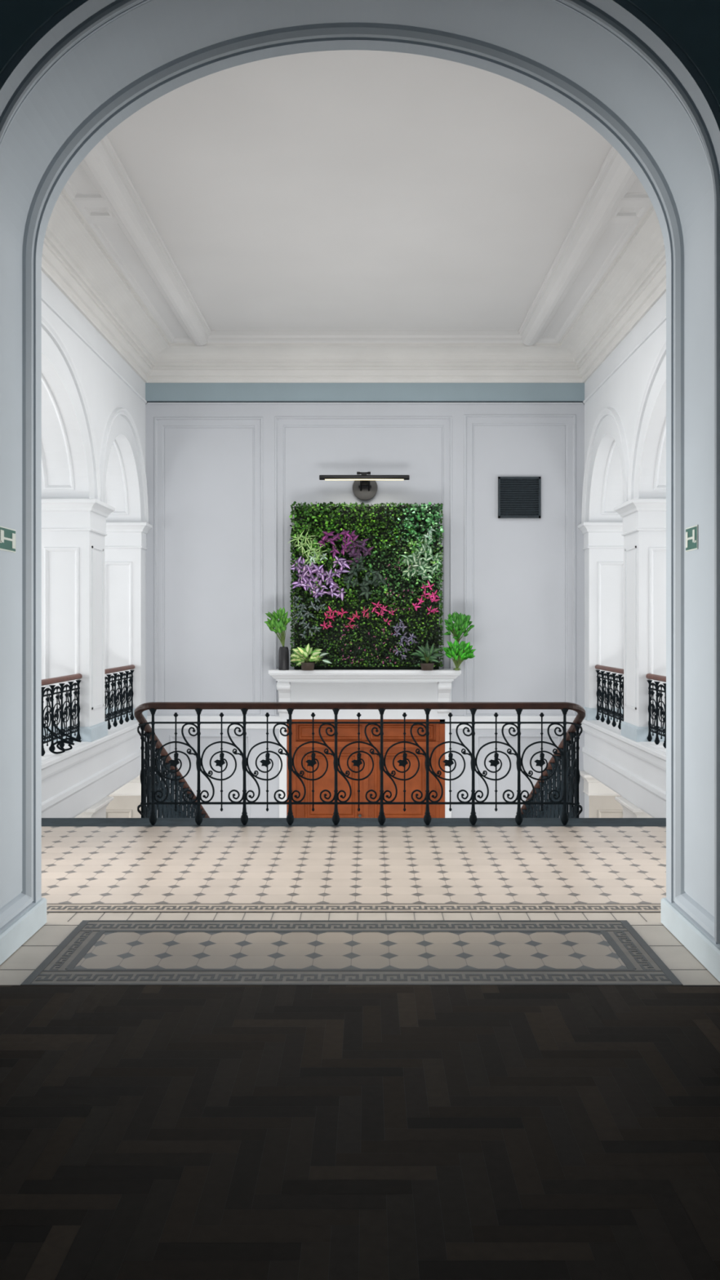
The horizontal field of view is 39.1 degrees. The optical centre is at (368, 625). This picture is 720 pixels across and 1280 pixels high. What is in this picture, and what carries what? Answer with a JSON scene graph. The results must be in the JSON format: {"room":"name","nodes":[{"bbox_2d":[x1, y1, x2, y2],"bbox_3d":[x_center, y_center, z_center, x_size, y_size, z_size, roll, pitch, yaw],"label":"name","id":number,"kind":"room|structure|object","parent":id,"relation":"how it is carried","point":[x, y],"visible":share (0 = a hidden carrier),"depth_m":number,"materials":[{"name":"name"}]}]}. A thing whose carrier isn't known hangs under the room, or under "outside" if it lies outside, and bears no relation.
{"room":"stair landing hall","nodes":[
{"label":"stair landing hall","id":0,"kind":"room"},
{"bbox_2d":[41,270,152,817],"bbox_3d":[-3.630,-0.163,10.136,0.860,8.075,9.908,0,0,0],"label":"wall","id":1,"kind":"structure","parent":0,"point":[95,526],"depth_m":12.03,"materials":[{"name":"paint"}]},
{"bbox_2d":[41,673,82,755],"bbox_3d":[-3.284,0.965,10.101,0.340,0.799,3.729,0,0,0],"label":"balustrade","id":2,"kind":"object","parent":1,"relation":"on","point":[54,735],"visible":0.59,"depth_m":11.11,"materials":[{"name":"black metal"}]},
{"bbox_2d":[104,664,134,728],"bbox_3d":[-3.420,0.965,13.661,0.069,0.799,2.009,0,0,0],"label":"balustrade","id":3,"kind":"object","parent":1,"relation":"on","point":[113,698],"visible":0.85,"depth_m":13.83,"materials":[{"name":"black metal"}]},
{"bbox_2d":[41,188,666,382],"bbox_3d":[-0.055,-3.818,10.120,6.490,0.463,9.700,0,0,0],"label":"crown molding","id":4,"kind":"structure","parent":1,"relation":"attached to","point":[73,257],"depth_m":14.35,"materials":[{"name":"paint"}]},
{"bbox_2d":[41,817,666,826],"bbox_3d":[-0.055,1.674,7.982,6.490,0.252,0.335,0,0,0],"label":"trim","id":5,"kind":"structure","parent":1,"relation":"attached to","point":[45,821],"depth_m":8.00,"materials":[{"name":"stone"}]},
{"bbox_2d":[133,702,585,825],"bbox_3d":[-0.070,1.071,7.931,3.570,0.953,0.202,0,0,0],"label":"landing railing","id":6,"kind":"object","parent":5,"relation":"on","point":[153,707],"visible":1,"depth_m":7.85,"materials":[{"name":"black metal"}]},
{"bbox_2d":[301,662,315,670],"bbox_3d":[-0.872,0.583,14.460,0.210,0.110,0.207,0,0,0],"label":"pot","id":7,"kind":"object","parent":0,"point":[304,665],"depth_m":14.38,"materials":[{"name":"brown ceramic"}]},
{"bbox_2d":[20,920,683,985],"bbox_3d":[-0.073,1.552,4.846,2.859,0.005,0.956,0,0,0],"label":"trim","id":8,"kind":"structure","parent":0,"point":[96,952],"depth_m":4.79,"materials":[{"name":"tile"}]},
{"bbox_2d":[0,912,706,969],"bbox_3d":[-0.060,1.553,5.026,3.651,0.002,0.912,0,0,0],"label":"trim","id":9,"kind":"structure","parent":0,"point":[47,913],"depth_m":5.25,"materials":[{"name":"tile"}]},
{"bbox_2d":[46,903,661,912],"bbox_3d":[-0.055,1.552,5.565,6.490,0.004,0.166,0,0,0],"label":"floor tile border","id":10,"kind":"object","parent":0,"point":[51,908],"depth_m":5.56,"materials":[{"name":"beige tile"}]},
{"bbox_2d":[63,49,651,345],"bbox_3d":[-0.055,-4.105,10.195,5.540,0.190,9.000,0,0,0],"label":"ceiling","id":11,"kind":"structure","parent":0,"point":[342,196],"depth_m":10.00,"materials":[{"name":"paint"}]},
{"bbox_2d":[0,0,719,947],"bbox_3d":[0.000,-1.600,4.799,8.400,6.300,0.942,0,0,0],"label":"archway","id":12,"kind":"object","parent":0,"point":[94,64],"depth_m":4.95,"materials":[{"name":"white paint"}]},
{"bbox_2d":[0,525,15,552],"bbox_3d":[-1.740,-0.415,4.860,0.006,0.112,0.262,0,0,0],"label":"sign","id":13,"kind":"object","parent":12,"relation":"attached to","point":[7,535],"visible":1,"depth_m":4.88,"materials":[{"name":"green plastic"}]},
{"bbox_2d":[0,897,46,964],"bbox_3d":[-1.698,1.485,4.805,0.032,0.130,0.970,0,0,0],"label":"baseboard","id":14,"kind":"structure","parent":12,"relation":"attached to","point":[11,938],"depth_m":4.92,"materials":[{"name":"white paint"}]},
{"bbox_2d":[661,897,719,982],"bbox_3d":[1.542,1.485,4.805,0.032,0.130,0.970,0,0,0],"label":"baseboard","id":15,"kind":"structure","parent":12,"relation":"attached to","point":[706,951],"depth_m":4.78,"materials":[{"name":"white paint"}]},
{"bbox_2d":[685,524,697,551],"bbox_3d":[1.583,-0.427,4.970,0.006,0.117,0.182,0,0,0],"label":"sign","id":16,"kind":"object","parent":12,"relation":"attached to","point":[691,533],"visible":1,"depth_m":4.96,"materials":[{"name":"green plastic"}]},
{"bbox_2d":[145,382,584,817],"bbox_3d":[-0.055,-0.163,15.065,6.490,8.075,0.310,0,0,0],"label":"wall","id":17,"kind":"structure","parent":0,"point":[227,464],"depth_m":14.99,"materials":[{"name":"paint"}]},
{"bbox_2d":[319,471,409,500],"bbox_3d":[-0.064,-2.042,14.816,1.307,0.388,0.307,0,0,0],"label":"picture light","id":18,"kind":"object","parent":17,"relation":"attached to","point":[364,486],"visible":1,"depth_m":14.68,"materials":[{"name":"metal"}]},
{"bbox_2d":[324,479,404,479],"bbox_3d":[-0.064,-2.117,14.694,1.143,0.011,0.044,0,0,0],"label":"diffuser","id":19,"kind":"object","parent":18,"relation":"attached to","point":[325,479],"depth_m":14.67,"materials":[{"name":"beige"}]},
{"bbox_2d":[268,668,461,817],"bbox_3d":[-0.056,2.257,14.735,2.761,3.235,0.470,0,0,0],"label":"mantelpiece","id":20,"kind":"object","parent":17,"relation":"attached to","point":[293,685],"visible":0.8,"depth_m":14.92,"materials":[{"name":"paint"}]},
{"bbox_2d":[264,606,291,670],"bbox_3d":[-1.309,0.184,14.507,0.372,0.908,0.184,0,0,-22],"label":"plant","id":21,"kind":"object","parent":20,"relation":"on","point":[280,625],"visible":1,"depth_m":14.50,"materials":[{"name":"green plant"}]},
{"bbox_2d":[289,643,332,670],"bbox_3d":[-0.822,0.445,14.440,0.597,0.386,0.248,0,0,0],"label":"pothos","id":22,"kind":"object","parent":20,"relation":"on","point":[300,655],"visible":1,"depth_m":14.39,"materials":[{"name":"green plant"}]},
{"bbox_2d":[287,501,444,669],"bbox_3d":[-0.047,-0.583,14.708,2.273,2.434,0.304,0,0,0],"label":"garden","id":23,"kind":"object","parent":20,"relation":"on","point":[365,588],"visible":0.99,"depth_m":14.65,"materials":[{"name":"plant"}]},
{"bbox_2d":[287,528,327,565],"bbox_3d":[-0.871,-1.124,14.630,0.626,0.598,0.100,0,0,0],"label":"spider plant","id":24,"kind":"object","parent":23,"relation":"on","point":[309,545],"depth_m":14.63,"materials":[{"name":"green plant"}]},
{"bbox_2d":[290,595,324,639],"bbox_3d":[-0.877,-0.124,14.615,0.510,0.639,0.056,0,0,0],"label":"plant","id":25,"kind":"object","parent":23,"relation":"on","point":[299,615],"depth_m":14.63,"materials":[{"name":"green plant"}]},
{"bbox_2d":[289,555,350,601],"bbox_3d":[-0.704,-0.682,14.606,0.878,0.661,0.078,0,0,0],"label":"plant","id":26,"kind":"object","parent":23,"relation":"on","point":[300,565],"depth_m":14.62,"materials":[{"name":"purple plant"}]},
{"bbox_2d":[320,605,347,629],"bbox_3d":[-0.502,-0.116,14.599,0.415,0.348,0.079,0,0,0],"label":"plant","id":27,"kind":"object","parent":23,"relation":"on","point":[329,611],"depth_m":14.62,"materials":[{"name":"pink plant"}]},
{"bbox_2d":[318,528,358,558],"bbox_3d":[-0.437,-1.183,14.612,0.586,0.424,0.064,0,0,0],"label":"plant","id":28,"kind":"object","parent":23,"relation":"on","point":[347,545],"depth_m":14.62,"materials":[{"name":"purple plant"}]},
{"bbox_2d":[345,606,368,628],"bbox_3d":[-0.153,-0.115,14.600,0.390,0.325,0.076,0,0,0],"label":"plant","id":29,"kind":"object","parent":23,"relation":"on","point":[364,610],"depth_m":14.63,"materials":[{"name":"pink plant"}]},
{"bbox_2d":[346,538,373,566],"bbox_3d":[-0.130,-1.052,14.608,0.422,0.415,0.066,0,0,0],"label":"plant","id":30,"kind":"object","parent":23,"relation":"on","point":[358,560],"depth_m":14.61,"materials":[{"name":"purple plant"}]},
{"bbox_2d":[341,555,386,599],"bbox_3d":[-0.069,-0.697,14.611,0.654,0.662,0.068,0,0,0],"label":"plant","id":31,"kind":"object","parent":23,"relation":"on","point":[357,562],"depth_m":14.62,"materials":[{"name":"green plant"}]},
{"bbox_2d":[306,526,435,566],"bbox_3d":[0.041,-1.143,14.614,1.883,0.591,0.055,0,0,0],"label":"plant","id":32,"kind":"object","parent":23,"relation":"on","point":[415,559],"depth_m":14.62,"materials":[{"name":"green plant"}]},
{"bbox_2d":[371,600,396,625],"bbox_3d":[0.220,-0.180,14.607,0.377,0.358,0.065,0,0,0],"label":"plant","id":33,"kind":"object","parent":23,"relation":"on","point":[383,609],"depth_m":14.63,"materials":[{"name":"pink plant"}]},
{"bbox_2d":[393,618,417,660],"bbox_3d":[0.531,0.200,14.619,0.379,0.602,0.052,0,0,0],"label":"plant","id":34,"kind":"object","parent":23,"relation":"on","point":[396,627],"depth_m":14.63,"materials":[{"name":"purple plant"}]},
{"bbox_2d":[400,537,443,582],"bbox_3d":[0.772,-0.958,14.609,0.628,0.661,0.066,0,0,0],"label":"variegated plant","id":35,"kind":"object","parent":23,"relation":"on","point":[415,560],"depth_m":14.62,"materials":[{"name":"green plant"}]},
{"bbox_2d":[412,581,439,611],"bbox_3d":[0.825,-0.432,14.598,0.408,0.448,0.083,0,0,0],"label":"plant","id":36,"kind":"object","parent":23,"relation":"on","point":[424,586],"depth_m":14.63,"materials":[{"name":"pink plant"}]},
{"bbox_2d":[426,606,438,614],"bbox_3d":[0.926,-0.226,14.610,0.170,0.137,0.059,0,0,0],"label":"plant","id":37,"kind":"object","parent":23,"relation":"on","point":[433,608],"depth_m":14.62,"materials":[{"name":"pink plant"}]},
{"bbox_2d":[410,641,444,670],"bbox_3d":[0.843,0.429,14.441,0.500,0.418,0.245,0,0,0],"label":"dracaena","id":38,"kind":"object","parent":20,"relation":"on","point":[424,666],"visible":1,"depth_m":14.40,"materials":[{"name":"green plant"}]},
{"bbox_2d":[420,662,434,670],"bbox_3d":[0.836,0.588,14.460,0.210,0.100,0.207,0,0,0],"label":"pot","id":39,"kind":"object","parent":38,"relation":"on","point":[424,666],"depth_m":14.39,"materials":[{"name":"brown ceramic"}]},
{"bbox_2d":[443,611,474,670],"bbox_3d":[1.290,0.217,14.559,0.463,0.842,0.286,0,0,0],"label":"plant","id":40,"kind":"object","parent":20,"relation":"on","point":[462,622],"visible":0.93,"depth_m":14.51,"materials":[{"name":"green plant"}]},
{"bbox_2d":[442,639,475,670],"bbox_3d":[1.293,0.413,14.423,0.478,0.449,0.183,0,0,0],"label":"plant","id":41,"kind":"object","parent":20,"relation":"on","point":[461,651],"visible":1,"depth_m":14.40,"materials":[{"name":"green plant"}]},
{"bbox_2d":[287,719,444,817],"bbox_3d":[-0.042,2.627,15.100,2.338,2.495,0.220,0,0,0],"label":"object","id":42,"kind":"structure","parent":17,"relation":"in","point":[301,733],"depth_m":15.10,"materials":[{"name":"brown wood"}]},
{"bbox_2d":[497,476,541,518],"bbox_3d":[2.227,-1.894,14.975,0.628,0.610,0.050,0,0,0],"label":"air vent","id":43,"kind":"object","parent":17,"relation":"in","point":[518,497],"visible":1,"depth_m":14.97,"materials":[{"name":"black metal"}]},
{"bbox_2d":[577,291,666,817],"bbox_3d":[3.520,-0.163,10.136,0.860,8.075,9.908,0,0,0],"label":"wall","id":44,"kind":"structure","parent":0,"point":[623,526],"depth_m":12.49,"materials":[{"name":"paint"}]},
{"bbox_2d":[595,664,623,728],"bbox_3d":[3.310,0.965,13.661,0.069,0.799,2.009,0,0,0],"label":"balustrade","id":45,"kind":"object","parent":44,"relation":"on","point":[601,696],"visible":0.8,"depth_m":13.87,"materials":[{"name":"black metal"}]},
{"bbox_2d":[645,673,666,748],"bbox_3d":[3.310,0.965,10.101,0.069,0.799,3.729,0,0,0],"label":"balustrade","id":46,"kind":"object","parent":44,"relation":"on","point":[654,677],"visible":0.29,"depth_m":11.61,"materials":[{"name":"black metal"}]},
{"bbox_3d":[-0.055,3.975,11.585,13.010,0.200,7.370,0,0,0],"label":"floor","id":47,"kind":"structure","parent":0,"visible":0},
{"bbox_3d":[-2.481,2.802,10.726,1.379,2.214,5.148,0,0,0],"label":"staircase","id":48,"kind":"structure","parent":47,"relation":"on","visible":0},
{"bbox_2d":[136,715,209,817],"bbox_3d":[-1.825,2.153,10.354,0.068,2.937,4.640,0,0,0],"label":"stair railing","id":49,"kind":"object","parent":48,"relation":"on","point":[164,811],"visible":0.19,"depth_m":8.87,"materials":[{"name":"black metal"}]},
{"bbox_3d":[2.356,2.802,10.726,1.409,2.214,5.148,0,0,0],"label":"staircase","id":50,"kind":"structure","parent":47,"relation":"on","visible":0},
{"bbox_2d":[520,715,583,817],"bbox_3d":[1.685,2.153,10.354,0.068,2.937,4.640,0,0,0],"label":"stair railing","id":51,"kind":"object","parent":50,"relation":"on","point":[528,811],"visible":0.2,"depth_m":8.85,"materials":[{"name":"black metal"}]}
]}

